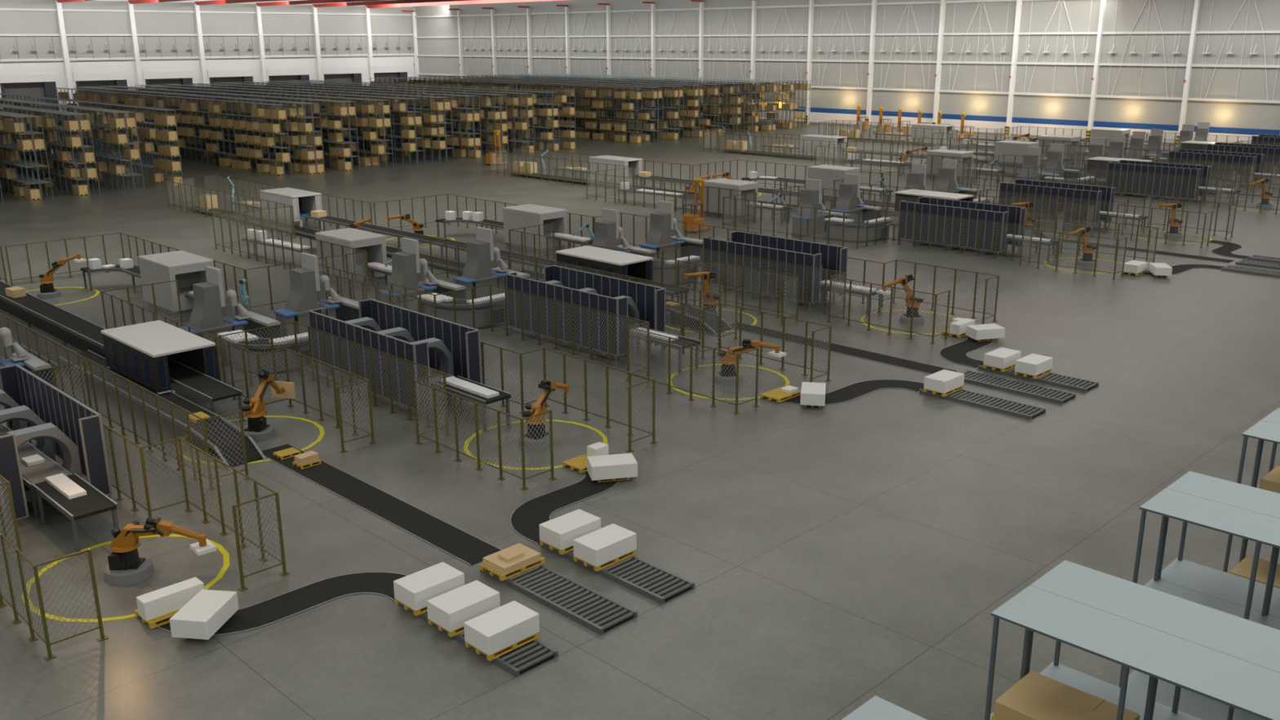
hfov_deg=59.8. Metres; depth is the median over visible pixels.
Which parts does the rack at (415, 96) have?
post, post, post, post, post, post, post, post, post, post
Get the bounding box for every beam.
[56,0,92,2]
[128,0,190,4]
[194,0,286,4]
[255,0,381,6]
[312,0,474,7]
[365,0,564,8]
[555,4,568,6]
[597,3,609,4]
[690,0,702,1]
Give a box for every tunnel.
[100,320,219,400]
[259,187,323,227]
[555,245,653,280]
[588,155,642,186]
[800,134,847,158]
[894,189,973,220]
[911,123,954,144]
[1086,156,1152,180]
[1181,140,1236,150]
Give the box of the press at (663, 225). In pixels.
[639,200,684,260]
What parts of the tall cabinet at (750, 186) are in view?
lid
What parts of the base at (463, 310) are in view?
access panel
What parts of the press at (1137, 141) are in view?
control panel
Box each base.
[423,302,506,328]
[652,263,697,284]
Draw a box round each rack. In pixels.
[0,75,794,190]
[0,93,65,153]
[0,97,26,143]
[0,98,22,154]
[0,103,100,195]
[0,105,89,195]
[0,111,53,199]
[0,112,41,200]
[9,101,134,191]
[19,100,145,191]
[53,87,168,150]
[55,99,183,185]
[74,87,194,155]
[81,86,201,153]
[105,85,226,149]
[111,85,234,151]
[134,84,256,146]
[141,84,261,147]
[156,95,292,177]
[162,84,281,138]
[168,84,289,138]
[180,94,316,174]
[188,83,311,133]
[188,94,324,173]
[198,83,318,134]
[214,82,339,132]
[214,93,352,170]
[220,82,345,116]
[222,93,359,170]
[239,81,365,116]
[244,81,371,135]
[247,92,386,168]
[259,92,393,167]
[262,80,391,115]
[268,80,396,108]
[276,91,417,164]
[284,90,424,163]
[286,80,415,116]
[293,80,421,90]
[306,80,437,108]
[308,89,447,161]
[314,89,453,161]
[333,88,475,159]
[339,88,481,158]
[360,88,502,155]
[372,88,509,155]
[373,77,503,106]
[390,77,519,120]
[390,77,522,107]
[390,87,528,154]
[395,86,534,153]
[405,76,540,125]
[410,86,553,151]
[417,85,559,151]
[418,76,542,128]
[426,75,559,118]
[432,75,560,106]
[432,85,576,149]
[448,75,577,97]
[453,75,569,106]
[466,75,598,96]
[471,75,602,106]
[481,74,613,99]
[488,74,617,84]
[498,83,641,143]
[502,73,638,84]
[503,74,633,96]
[514,82,657,142]
[515,73,648,93]
[519,82,662,141]
[520,73,655,97]
[533,72,668,79]
[535,81,679,139]
[540,81,684,139]
[541,72,666,79]
[555,80,699,137]
[564,80,703,137]
[575,80,719,135]
[583,80,723,135]
[594,79,737,133]
[602,79,742,133]
[613,78,755,131]
[622,78,759,132]
[631,77,773,131]
[636,77,777,130]
[648,77,790,128]
[652,76,794,128]
[665,76,807,128]
[675,76,811,127]
[841,695,927,719]
[984,585,1279,719]
[1026,560,1279,719]
[1117,488,1279,719]
[1158,471,1279,617]
[1222,420,1279,572]
[1243,408,1279,564]
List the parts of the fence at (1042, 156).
wire panel, wire panel, wire panel, wire panel, wire panel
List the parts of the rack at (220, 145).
post, post, post, post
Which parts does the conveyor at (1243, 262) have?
rail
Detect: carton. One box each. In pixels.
[3,120,16,130]
[4,286,26,297]
[8,121,25,131]
[13,185,28,195]
[16,138,33,149]
[24,187,40,198]
[28,137,44,148]
[41,116,56,126]
[56,150,72,159]
[62,120,79,129]
[64,166,79,177]
[65,133,79,137]
[65,136,81,146]
[72,183,88,194]
[76,119,90,128]
[78,151,94,161]
[80,167,97,177]
[91,107,104,115]
[96,114,111,123]
[105,132,119,142]
[107,109,118,118]
[109,117,125,127]
[109,163,125,173]
[111,133,127,142]
[118,111,131,117]
[121,117,135,126]
[124,148,139,158]
[125,166,133,172]
[126,126,139,134]
[128,140,141,148]
[129,111,144,120]
[137,127,148,136]
[138,142,154,151]
[143,128,157,137]
[148,172,164,181]
[152,158,167,168]
[153,114,164,123]
[155,129,168,138]
[157,144,172,154]
[159,160,173,168]
[160,115,175,124]
[161,130,177,139]
[164,145,179,155]
[165,160,181,170]
[167,175,182,185]
[191,115,204,123]
[195,196,200,206]
[199,128,211,137]
[200,194,217,208]
[205,142,219,151]
[207,104,221,111]
[208,117,222,125]
[210,130,223,138]
[218,157,231,165]
[221,118,234,126]
[231,159,241,167]
[233,120,246,128]
[234,133,248,142]
[235,146,247,155]
[237,160,251,168]
[242,147,253,155]
[245,121,259,129]
[247,134,261,143]
[248,148,262,156]
[251,107,264,115]
[256,163,270,172]
[258,122,269,131]
[260,136,275,145]
[264,109,277,117]
[266,123,280,131]
[269,106,282,110]
[270,164,284,173]
[271,109,286,118]
[275,152,289,160]
[283,107,297,115]
[291,106,305,115]
[293,450,319,465]
[297,122,312,130]
[300,150,315,159]
[302,164,315,173]
[307,136,321,144]
[310,209,326,217]
[311,149,323,158]
[312,163,324,172]
[327,105,339,113]
[327,120,341,128]
[329,146,342,155]
[333,106,347,115]
[336,147,351,155]
[337,160,351,169]
[343,106,355,114]
[354,102,363,111]
[360,104,374,112]
[363,130,376,138]
[368,118,382,126]
[371,101,384,105]
[371,145,385,152]
[375,104,389,112]
[381,117,390,125]
[392,102,406,110]
[400,116,414,124]
[401,129,415,137]
[402,142,416,150]
[410,115,421,124]
[423,114,436,121]
[424,126,437,134]
[430,102,444,109]
[431,126,444,133]
[432,140,445,147]
[435,113,443,120]
[442,101,450,109]
[444,99,457,106]
[457,97,470,104]
[459,112,472,120]
[461,137,474,145]
[467,112,479,119]
[469,149,480,157]
[471,97,478,104]
[471,137,480,145]
[478,97,491,105]
[487,111,500,118]
[487,122,495,129]
[487,134,497,142]
[491,96,503,103]
[493,111,506,118]
[494,123,506,130]
[496,135,507,142]
[497,547,524,562]
[506,97,519,104]
[512,160,525,172]
[515,121,527,128]
[520,97,532,104]
[520,109,533,116]
[521,145,533,152]
[523,161,537,173]
[524,95,536,102]
[539,108,552,115]
[540,131,552,138]
[546,120,558,126]
[546,142,559,150]
[548,107,558,115]
[554,94,566,102]
[562,106,574,113]
[563,129,574,137]
[563,141,575,148]
[571,110,578,116]
[574,167,586,170]
[577,111,587,116]
[578,131,589,137]
[585,89,595,96]
[585,111,596,117]
[585,121,596,128]
[592,101,603,106]
[592,133,604,138]
[600,122,611,128]
[614,91,626,97]
[614,124,626,130]
[614,134,626,141]
[622,90,633,96]
[622,102,633,109]
[629,92,640,98]
[630,135,641,142]
[638,90,644,97]
[638,112,649,118]
[638,133,649,140]
[638,171,651,177]
[643,122,654,128]
[645,91,657,97]
[659,132,669,137]
[666,90,678,96]
[666,111,678,117]
[666,132,678,138]
[671,89,683,96]
[680,109,686,115]
[684,120,694,125]
[684,129,693,136]
[687,88,698,95]
[687,99,698,106]
[687,110,698,115]
[691,130,702,136]
[696,88,702,94]
[699,118,710,124]
[699,128,710,134]
[703,86,714,92]
[706,88,718,93]
[711,128,721,134]
[722,106,731,112]
[723,86,733,92]
[725,140,737,149]
[729,97,741,102]
[729,106,740,112]
[729,117,740,123]
[730,85,739,91]
[735,140,747,150]
[747,115,758,121]
[747,125,758,131]
[754,84,764,90]
[761,124,771,129]
[765,104,776,110]
[766,85,776,90]
[771,93,782,99]
[772,84,782,89]
[774,122,781,127]
[782,84,793,89]
[782,103,792,109]
[782,122,792,128]
[786,120,797,126]
[787,102,798,107]
[791,83,802,88]
[795,111,804,117]
[800,84,809,88]
[839,128,848,136]
[846,146,856,151]
[848,128,859,137]
[993,671,1139,719]
[1229,555,1279,588]
[1259,465,1279,493]
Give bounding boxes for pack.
[21,453,44,466]
[44,473,69,486]
[53,479,77,493]
[61,484,86,499]
[71,257,86,262]
[101,264,115,268]
[189,539,217,555]
[217,331,231,337]
[223,333,239,339]
[229,329,243,334]
[229,336,245,342]
[235,332,251,337]
[242,334,258,341]
[261,238,278,243]
[268,240,285,244]
[269,337,287,344]
[276,241,293,245]
[282,334,300,342]
[284,243,300,247]
[293,244,310,249]
[297,333,308,339]
[368,262,381,266]
[373,263,389,269]
[380,266,391,271]
[417,293,431,299]
[423,295,438,300]
[430,297,444,302]
[435,294,446,297]
[440,376,460,385]
[441,296,453,302]
[450,379,470,388]
[459,382,479,391]
[466,298,482,304]
[468,386,488,395]
[477,297,489,302]
[478,389,499,398]
[488,294,502,300]
[495,293,505,298]
[551,232,564,236]
[559,234,573,238]
[567,235,582,239]
[575,236,590,241]
[632,327,647,333]
[641,329,658,336]
[651,332,668,338]
[661,334,678,341]
[665,259,677,263]
[680,257,693,261]
[686,255,700,259]
[768,350,786,357]
[820,280,835,284]
[841,283,855,288]
[851,285,864,290]
[861,287,876,292]
[876,288,890,294]
[1014,235,1025,239]
[1039,238,1050,242]
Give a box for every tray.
[0,358,24,366]
[179,325,201,335]
[222,317,248,331]
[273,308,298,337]
[317,301,339,318]
[377,289,400,305]
[417,283,436,293]
[491,271,506,293]
[616,248,630,253]
[639,243,660,259]
[671,239,684,258]
[791,215,809,237]
[817,213,828,233]
[830,208,848,213]
[856,206,866,221]
[1016,175,1032,179]
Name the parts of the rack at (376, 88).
post, post, post, post, post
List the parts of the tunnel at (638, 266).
window panel, window panel, window panel, window panel, panel, panel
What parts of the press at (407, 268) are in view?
control panel, head arm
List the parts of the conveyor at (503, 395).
leg, rail, leg, rail, leg, leg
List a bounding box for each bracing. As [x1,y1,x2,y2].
[464,16,491,75]
[497,14,526,74]
[533,13,564,75]
[571,12,604,74]
[614,11,648,78]
[657,10,696,78]
[706,8,747,79]
[760,7,804,83]
[815,5,866,87]
[878,4,933,89]
[947,1,1008,91]
[1023,0,1092,94]
[1106,0,1184,97]
[1200,0,1279,100]
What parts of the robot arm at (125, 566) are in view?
motor, motor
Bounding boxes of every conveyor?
[0,280,245,422]
[0,312,75,368]
[0,423,71,519]
[31,472,119,555]
[59,349,221,431]
[80,264,140,293]
[184,293,239,315]
[189,206,465,271]
[217,332,308,365]
[241,237,316,260]
[302,214,688,315]
[361,265,391,288]
[398,603,558,677]
[421,296,505,313]
[431,375,511,432]
[435,217,506,244]
[480,562,637,635]
[510,172,831,211]
[517,269,686,311]
[540,544,695,604]
[547,235,593,250]
[617,187,700,213]
[629,328,700,373]
[631,174,894,217]
[652,259,700,266]
[722,149,1019,175]
[741,176,805,191]
[743,204,791,224]
[820,281,881,316]
[825,220,892,239]
[838,149,1086,173]
[844,158,926,176]
[848,137,1106,156]
[859,188,893,202]
[880,209,898,217]
[889,222,1004,254]
[919,387,1045,420]
[948,136,1176,151]
[959,143,995,151]
[962,369,1075,404]
[964,168,1005,182]
[973,151,994,159]
[977,364,1098,392]
[1004,236,1058,262]
[1033,137,1090,150]
[1039,158,1069,166]
[1045,177,1097,182]
[1078,173,1106,179]
[1096,178,1194,201]
[1096,213,1147,234]
[1195,188,1240,204]
[1220,265,1279,277]
[1235,259,1279,269]
[1246,254,1279,263]
[1253,174,1279,186]
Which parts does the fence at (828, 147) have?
wire panel, wire panel, wire panel, wire panel, wire panel, wire panel, wire panel, wire panel, wire panel, post, wire panel, wire panel, wire panel, wire panel, post, wire panel, wire panel, post, wire panel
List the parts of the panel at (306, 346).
access panel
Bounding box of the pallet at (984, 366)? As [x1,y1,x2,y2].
[982,364,1015,372]
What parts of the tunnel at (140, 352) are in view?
window panel, window panel, window panel, window panel, panel, panel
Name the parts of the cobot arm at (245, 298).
arm, arm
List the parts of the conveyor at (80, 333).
rail, leg, leg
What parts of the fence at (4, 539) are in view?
post, wire panel, post, rail, wire panel, wire panel, rail, post, wire panel, post, rail, rail, post, wire panel, rail, post, rail, wire panel, rail, post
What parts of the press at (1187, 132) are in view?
control panel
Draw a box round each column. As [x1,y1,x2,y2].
[54,0,75,102]
[126,2,143,87]
[193,3,207,85]
[254,4,267,84]
[311,5,323,83]
[364,6,374,82]
[411,12,419,79]
[413,7,419,76]
[457,10,464,78]
[490,9,497,75]
[526,8,532,75]
[564,7,570,75]
[606,5,611,78]
[649,4,655,78]
[697,2,704,115]
[749,0,756,100]
[804,0,814,124]
[865,0,877,128]
[931,0,946,124]
[1004,0,1022,136]
[1085,0,1106,139]
[1175,0,1200,146]
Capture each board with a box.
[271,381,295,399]
[482,555,540,572]
[482,557,540,574]
[483,542,540,570]
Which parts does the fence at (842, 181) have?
post, wire panel, wire panel, wire panel, wire panel, wire panel, post, wire panel, post, wire panel, post, wire panel, post, wire panel, post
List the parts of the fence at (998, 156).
wire panel, wire panel, wire panel, wire panel, wire panel, wire panel, wire panel, wire panel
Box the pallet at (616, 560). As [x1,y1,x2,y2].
[573,549,636,571]
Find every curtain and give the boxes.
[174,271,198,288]
[297,196,302,208]
[354,246,368,261]
[542,219,549,231]
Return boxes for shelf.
[0,93,62,99]
[0,97,26,101]
[0,98,17,102]
[0,103,88,115]
[0,105,78,115]
[0,111,41,117]
[0,112,30,117]
[0,128,31,134]
[0,143,35,151]
[0,147,84,164]
[0,158,37,168]
[0,158,48,167]
[0,173,39,184]
[1,131,93,147]
[3,143,46,151]
[7,164,86,180]
[9,101,123,113]
[12,137,83,148]
[17,173,51,183]
[24,100,135,112]
[26,123,80,132]
[26,130,42,133]
[31,151,95,163]
[32,128,128,145]
[33,127,137,144]
[44,143,138,159]
[44,168,98,179]
[45,144,129,160]
[51,116,136,128]
[53,160,131,176]
[54,97,159,108]
[55,87,158,96]
[55,99,172,111]
[56,119,127,128]
[62,138,180,156]
[71,151,179,172]
[79,87,182,95]
[79,163,142,175]
[82,86,193,94]
[108,85,221,93]
[113,85,222,93]
[119,132,176,142]
[128,137,168,145]
[134,84,247,93]
[137,121,173,126]
[137,124,176,130]
[143,84,258,92]
[145,120,220,128]
[156,95,286,105]
[160,107,287,119]
[162,84,281,91]
[167,144,291,163]
[171,84,286,91]
[177,121,287,134]
[177,134,289,148]
[180,94,310,104]
[188,83,308,90]
[190,143,313,160]
[193,94,319,103]
[195,130,322,146]
[195,131,313,146]
[198,83,311,89]
[198,106,317,118]
[198,107,312,118]
[204,142,323,159]
[205,120,311,133]
[214,82,333,89]
[218,93,344,102]
[219,128,351,144]
[222,82,341,88]
[222,93,355,102]
[224,141,351,157]
[228,116,357,129]
[229,117,347,130]
[238,129,356,143]
[240,81,359,88]
[246,81,370,88]
[247,92,379,101]
[260,92,389,100]
[267,80,388,87]
[269,80,395,87]
[280,91,413,99]
[286,90,417,98]
[288,118,382,128]
[290,131,385,141]
[293,80,417,86]
[294,80,415,86]
[306,108,382,114]
[306,112,345,116]
[308,89,444,97]
[311,80,436,85]
[314,89,448,97]
[315,146,383,155]
[316,128,416,138]
[320,128,421,138]
[322,145,391,154]
[323,133,391,141]
[328,116,419,125]
[328,117,415,125]
[331,102,444,111]
[333,88,468,96]
[342,126,444,137]
[346,88,479,96]
[351,100,473,109]
[351,133,475,146]
[352,115,444,124]
[354,138,446,149]
[358,143,422,151]
[358,144,417,151]
[360,88,500,95]
[373,77,502,83]
[376,88,502,95]
[384,114,469,122]
[385,100,501,107]
[390,77,513,82]
[390,87,524,93]
[391,108,528,118]
[394,127,473,134]
[395,86,533,93]
[404,77,522,82]
[405,76,533,81]
[417,85,551,92]
[417,86,552,93]
[418,76,542,81]
[425,137,502,144]
[426,75,551,80]
[432,75,560,80]
[440,85,570,92]
[445,127,501,132]
[446,130,479,133]
[456,75,568,79]
[467,75,594,79]
[469,75,577,79]
[471,135,534,142]
[471,136,526,142]
[480,75,591,79]
[481,74,613,79]
[491,74,605,78]
[497,104,526,106]
[506,73,617,77]
[507,135,553,140]
[508,83,639,88]
[513,74,633,78]
[513,124,550,128]
[513,133,573,138]
[514,122,639,133]
[516,120,657,131]
[520,73,648,77]
[520,82,657,88]
[520,92,656,98]
[533,72,657,76]
[533,104,641,111]
[534,73,655,77]
[534,82,654,87]
[537,101,575,103]
[540,81,669,86]
[540,94,628,99]
[541,72,666,76]
[555,81,679,86]
[555,115,640,121]
[559,80,693,85]
[562,103,653,110]
[567,102,679,108]
[574,80,703,85]
[577,80,715,84]
[592,80,723,84]
[594,79,736,84]
[600,116,657,120]
[608,79,742,84]
[613,78,755,83]
[622,78,759,83]
[633,77,773,82]
[636,77,777,82]
[655,76,794,81]
[660,77,789,81]
[671,76,804,80]
[687,76,811,80]
[725,115,786,119]
[1030,560,1279,672]
[1040,661,1201,719]
[1117,670,1265,719]
[1139,488,1279,548]
[1143,577,1279,630]
[1158,557,1279,617]
[1166,471,1279,518]
[1241,420,1279,444]
[1261,408,1279,424]
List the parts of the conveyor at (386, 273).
leg, rail, leg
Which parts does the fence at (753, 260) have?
wire panel, post, wire panel, post, wire panel, post, wire panel, post, wire panel, post, wire panel, post, wire panel, post, wire panel, post, wire panel, post, wire panel, post, wire panel, post, post, wire panel, wire panel, wire panel, post, post, wire panel, post, wire panel, post, wire panel, post, wire panel, rail, post, wire panel, post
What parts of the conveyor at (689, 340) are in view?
leg, rail, rail, leg, leg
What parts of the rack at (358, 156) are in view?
post, post, post, post, post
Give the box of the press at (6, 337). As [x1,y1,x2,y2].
[0,327,30,389]
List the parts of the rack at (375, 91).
post, post, post, post, post, post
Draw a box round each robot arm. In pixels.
[36,253,80,299]
[103,517,206,585]
[241,368,284,442]
[348,217,371,228]
[387,213,423,243]
[518,380,569,449]
[684,174,711,201]
[684,271,718,314]
[711,172,733,179]
[715,338,779,385]
[882,274,924,324]
[896,148,917,169]
[913,146,927,164]
[1011,201,1035,228]
[1013,134,1023,140]
[1017,133,1036,142]
[1065,226,1097,266]
[1159,203,1182,238]
[1248,177,1272,208]
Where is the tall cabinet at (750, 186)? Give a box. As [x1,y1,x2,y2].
[703,177,758,219]
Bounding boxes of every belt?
[155,571,408,635]
[261,444,502,565]
[510,467,620,544]
[730,321,957,373]
[773,379,924,404]
[939,333,992,368]
[1049,237,1233,262]
[1137,264,1225,275]
[1206,240,1249,258]
[1223,192,1277,198]
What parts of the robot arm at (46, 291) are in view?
link arm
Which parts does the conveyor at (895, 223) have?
leg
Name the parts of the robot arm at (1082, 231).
link arm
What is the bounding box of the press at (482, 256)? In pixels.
[453,226,510,299]
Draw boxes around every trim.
[422,89,1279,135]
[423,92,1258,143]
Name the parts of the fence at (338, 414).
post, wire panel, post, rail, wire panel, wire panel, post, wire panel, post, post, wire panel, rail, wire panel, post, wire panel, post, rail, wire panel, post, post, wire panel, post, wire panel, post, wire panel, post, rail, wire panel, rail, post, wire panel, post, rail, wire panel, post, rail, wire panel, post, rail, post, wire panel, rail, post, wire panel, rail, rail, wire panel, post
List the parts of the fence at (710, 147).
wire panel, wire panel, wire panel, wire panel, wire panel, wire panel, wire panel, wire panel, wire panel, wire panel, wire panel, wire panel, wire panel, wire panel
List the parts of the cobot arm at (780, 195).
arm, arm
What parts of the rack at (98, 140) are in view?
post, post, post, post, post, post, post, post, post, post, post, post, post, post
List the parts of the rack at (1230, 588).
post, post, post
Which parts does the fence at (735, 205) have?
post, wire panel, wire panel, post, post, wire panel, wire panel, post, post, wire panel, wire panel, post, post, wire panel, post, wire panel, post, wire panel, post, wire panel, post, wire panel, post, wire panel, post, wire panel, post, wire panel, post, wire panel, post, wire panel, post, wire panel, post, wire panel, post, wire panel, post, wire panel, post, wire panel, post, wire panel, post, wire panel, post, wire panel, post, post, wire panel, wire panel, post, wire panel, post, wire panel, post, wire panel, post, wire panel, post, wire panel, post, wire panel, post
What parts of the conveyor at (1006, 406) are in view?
rail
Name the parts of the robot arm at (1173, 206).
link arm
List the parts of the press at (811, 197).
control panel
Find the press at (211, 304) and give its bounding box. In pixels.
[179,265,251,356]
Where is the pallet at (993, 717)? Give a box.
[991,714,1000,719]
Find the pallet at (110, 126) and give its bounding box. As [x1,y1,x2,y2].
[110,126,125,128]
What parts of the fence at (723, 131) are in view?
wire panel, wire panel, wire panel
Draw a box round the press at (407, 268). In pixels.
[377,237,438,311]
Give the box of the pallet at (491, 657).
[465,631,539,661]
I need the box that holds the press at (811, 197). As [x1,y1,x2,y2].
[791,178,828,237]
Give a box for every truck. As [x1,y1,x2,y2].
[485,129,506,165]
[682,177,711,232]
[853,105,868,130]
[872,106,891,133]
[897,108,910,133]
[917,109,930,124]
[937,111,950,124]
[957,112,973,141]
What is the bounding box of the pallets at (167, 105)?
[0,85,794,191]
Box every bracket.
[322,38,362,55]
[373,35,411,54]
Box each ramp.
[186,417,267,471]
[669,304,734,335]
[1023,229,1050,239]
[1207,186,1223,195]
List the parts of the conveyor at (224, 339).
leg, rail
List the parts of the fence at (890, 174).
wire panel, post, wire panel, wire panel, wire panel, wire panel, wire panel, wire panel, post, wire panel, post, wire panel, post, wire panel, post, wire panel, post, wire panel, post, wire panel, post, wire panel, post, wire panel, post, wire panel, post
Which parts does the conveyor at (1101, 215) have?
rail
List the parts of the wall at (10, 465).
frame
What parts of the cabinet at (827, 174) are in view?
lid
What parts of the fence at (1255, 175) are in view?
wire panel, wire panel, wire panel, wire panel, post, wire panel, wire panel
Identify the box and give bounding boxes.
[88,257,102,269]
[119,257,133,268]
[136,577,204,620]
[169,589,239,639]
[246,228,257,239]
[255,230,266,240]
[393,561,464,610]
[426,580,500,631]
[444,210,455,220]
[462,210,472,220]
[463,600,539,655]
[472,211,483,221]
[538,509,600,550]
[573,523,636,566]
[586,441,608,456]
[586,453,637,480]
[620,182,629,189]
[749,171,757,178]
[781,385,798,393]
[800,382,826,405]
[847,153,854,159]
[924,368,964,393]
[939,146,946,149]
[949,318,975,334]
[951,317,964,322]
[965,323,1004,339]
[983,346,1021,368]
[1014,353,1053,375]
[1123,260,1147,273]
[1148,262,1172,275]
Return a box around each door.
[0,73,60,116]
[72,71,128,111]
[142,70,193,111]
[207,68,254,87]
[266,67,310,88]
[321,66,362,85]
[373,65,408,91]
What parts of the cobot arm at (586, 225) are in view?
arm, arm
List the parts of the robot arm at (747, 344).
motor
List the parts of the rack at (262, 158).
post, post, post, post, post, post, post, post, post, post, post, post, post, post, post, post, post, post, post, post, post, post, post, post, post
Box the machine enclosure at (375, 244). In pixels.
[315,227,387,286]
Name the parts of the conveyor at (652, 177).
rail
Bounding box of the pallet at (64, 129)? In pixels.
[63,128,79,131]
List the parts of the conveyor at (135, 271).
leg, leg, rail, leg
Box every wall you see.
[0,0,415,111]
[0,364,112,498]
[0,433,28,533]
[307,307,431,419]
[358,298,481,383]
[413,0,1279,129]
[505,271,627,364]
[543,265,666,351]
[702,235,821,310]
[730,231,848,301]
[897,200,1008,257]
[917,196,1026,251]
[998,182,1102,226]
[1014,178,1115,226]
[1105,161,1201,203]
[1119,160,1211,199]
[1167,151,1256,183]
[1177,149,1264,185]
[1205,143,1279,174]
[1214,142,1279,148]
[1250,135,1279,146]
[1258,133,1279,137]
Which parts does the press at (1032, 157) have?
control panel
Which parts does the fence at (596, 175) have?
post, wire panel, wire panel, post, wire panel, wire panel, post, wire panel, wire panel, post, wire panel, wire panel, post, wire panel, wire panel, post, wire panel, post, wire panel, post, wire panel, post, wire panel, post, wire panel, post, wire panel, post, wire panel, post, wire panel, post, wire panel, wire panel, post, wire panel, post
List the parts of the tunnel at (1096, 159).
window panel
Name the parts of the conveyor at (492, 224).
leg, leg, rail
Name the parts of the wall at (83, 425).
return frame, return frame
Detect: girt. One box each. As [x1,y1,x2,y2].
[0,8,412,15]
[0,34,413,35]
[0,53,413,62]
[414,0,1047,17]
[415,30,1279,38]
[417,54,1279,67]
[417,73,1279,103]
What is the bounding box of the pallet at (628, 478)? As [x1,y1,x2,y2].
[597,477,630,482]
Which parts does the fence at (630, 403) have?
post, wire panel, post, wire panel, wire panel, post, wire panel, post, wire panel, post, wire panel, post, wire panel, post, wire panel, post, rail, wire panel, wire panel, post, post, rail, wire panel, post, rail, wire panel, post, rail, wire panel, post, rail, wire panel, rail, post, rail, wire panel, rail, post, rail, wire panel, rail, post, rail, wire panel, rail, post, post, rail, rail, wire panel, wire panel, rail, rail, post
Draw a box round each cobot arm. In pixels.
[226,176,235,209]
[239,278,250,311]
[384,259,391,266]
[539,149,548,173]
[571,223,594,239]
[746,131,751,150]
[767,193,786,221]
[857,120,862,137]
[871,177,888,202]
[985,160,1000,182]
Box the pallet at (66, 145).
[66,145,81,147]
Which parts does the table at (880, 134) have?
rail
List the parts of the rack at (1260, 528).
post, post, post, post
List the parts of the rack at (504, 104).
post, post, post, post, post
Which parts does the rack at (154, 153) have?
post, post, post, post, post, post, post, post, post, post, post, post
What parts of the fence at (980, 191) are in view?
wire panel, wire panel, wire panel, wire panel, wire panel, post, wire panel, post, wire panel, post, wire panel, wire panel, post, wire panel, post, wire panel, post, wire panel, post, wire panel, post, wire panel, post, wire panel, post, wire panel, post, wire panel, post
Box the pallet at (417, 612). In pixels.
[395,598,426,615]
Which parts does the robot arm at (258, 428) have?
motor, motor, link arm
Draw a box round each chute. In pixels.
[11,351,53,385]
[239,311,280,337]
[328,296,359,321]
[424,279,466,299]
[491,266,530,287]
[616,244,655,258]
[671,235,702,262]
[817,209,848,231]
[856,205,882,220]
[953,187,978,199]
[1036,172,1059,181]
[1060,168,1079,182]
[1142,154,1160,159]
[1160,151,1168,158]
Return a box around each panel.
[0,0,413,58]
[223,342,311,373]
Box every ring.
[22,533,229,622]
[25,287,99,305]
[175,415,324,464]
[385,235,454,247]
[463,419,608,470]
[665,307,757,332]
[666,364,789,399]
[860,310,955,334]
[1043,257,1121,273]
[1134,231,1213,243]
[1231,203,1279,212]
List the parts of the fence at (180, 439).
rail, wire panel, post, rail, wire panel, post, wire panel, post, rail, wire panel, rail, post, rail, wire panel, rail, post, rail, wire panel, rail, post, rail, wire panel, rail, post, rail, wire panel, rail, post, rail, wire panel, rail, post, post, rail, wire panel, rail, rail, wire panel, post, rail, rail, wire panel, rail, post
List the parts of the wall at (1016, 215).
return frame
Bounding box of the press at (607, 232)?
[591,208,631,253]
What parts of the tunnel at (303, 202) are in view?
window panel, panel, panel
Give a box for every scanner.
[0,389,31,444]
[0,405,55,461]
[5,422,82,502]
[337,316,382,382]
[370,327,415,395]
[403,337,453,408]
[529,280,563,336]
[563,287,597,346]
[598,295,639,355]
[791,264,822,304]
[915,240,921,244]
[946,244,953,249]
[978,248,986,253]
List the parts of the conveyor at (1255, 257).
rail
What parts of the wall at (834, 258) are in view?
return frame, return frame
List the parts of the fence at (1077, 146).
wire panel, wire panel, wire panel, wire panel, wire panel, wire panel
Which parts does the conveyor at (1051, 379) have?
rail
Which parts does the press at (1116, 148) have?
control panel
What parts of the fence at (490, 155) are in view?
wire panel, wire panel, wire panel, wire panel, wire panel, wire panel, wire panel, post, wire panel, post, wire panel, post, wire panel, post, wire panel, post, wire panel, post, wire panel, post, wire panel, post, wire panel, wire panel, wire panel, wire panel, wire panel, wire panel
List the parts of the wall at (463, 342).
return frame, return frame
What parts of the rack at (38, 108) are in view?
post, post, post, post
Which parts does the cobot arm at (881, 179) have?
arm, arm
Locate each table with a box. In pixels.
[232,200,267,217]
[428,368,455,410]
[552,166,589,178]
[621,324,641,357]
[697,262,824,305]
[762,144,799,153]
[874,132,911,140]
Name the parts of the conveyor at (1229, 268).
rail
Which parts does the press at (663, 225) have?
control panel, head arm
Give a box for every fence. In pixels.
[0,246,7,283]
[0,313,250,490]
[0,474,108,660]
[4,232,246,306]
[30,360,289,591]
[100,280,377,453]
[165,177,297,238]
[204,175,372,232]
[211,205,368,290]
[218,320,556,490]
[244,262,657,452]
[317,250,759,414]
[373,193,593,247]
[397,239,737,344]
[488,150,634,190]
[508,222,799,326]
[512,147,690,189]
[572,266,831,382]
[586,167,755,222]
[593,212,999,324]
[648,245,950,344]
[692,159,882,199]
[703,131,847,162]
[719,129,891,160]
[722,191,1127,279]
[770,185,1065,248]
[814,142,976,182]
[818,120,956,146]
[831,120,995,144]
[831,178,1095,237]
[880,170,1236,239]
[891,137,1050,164]
[932,129,1084,163]
[955,158,1279,213]
[967,189,1213,248]
[985,154,1237,198]
[995,126,1146,148]
[1017,215,1158,262]
[1039,148,1255,191]
[1063,145,1279,186]
[1068,142,1279,178]
[1104,138,1204,154]
[1123,135,1279,153]
[1144,132,1251,152]
[1146,156,1279,191]
[1203,173,1279,202]
[1232,140,1278,145]

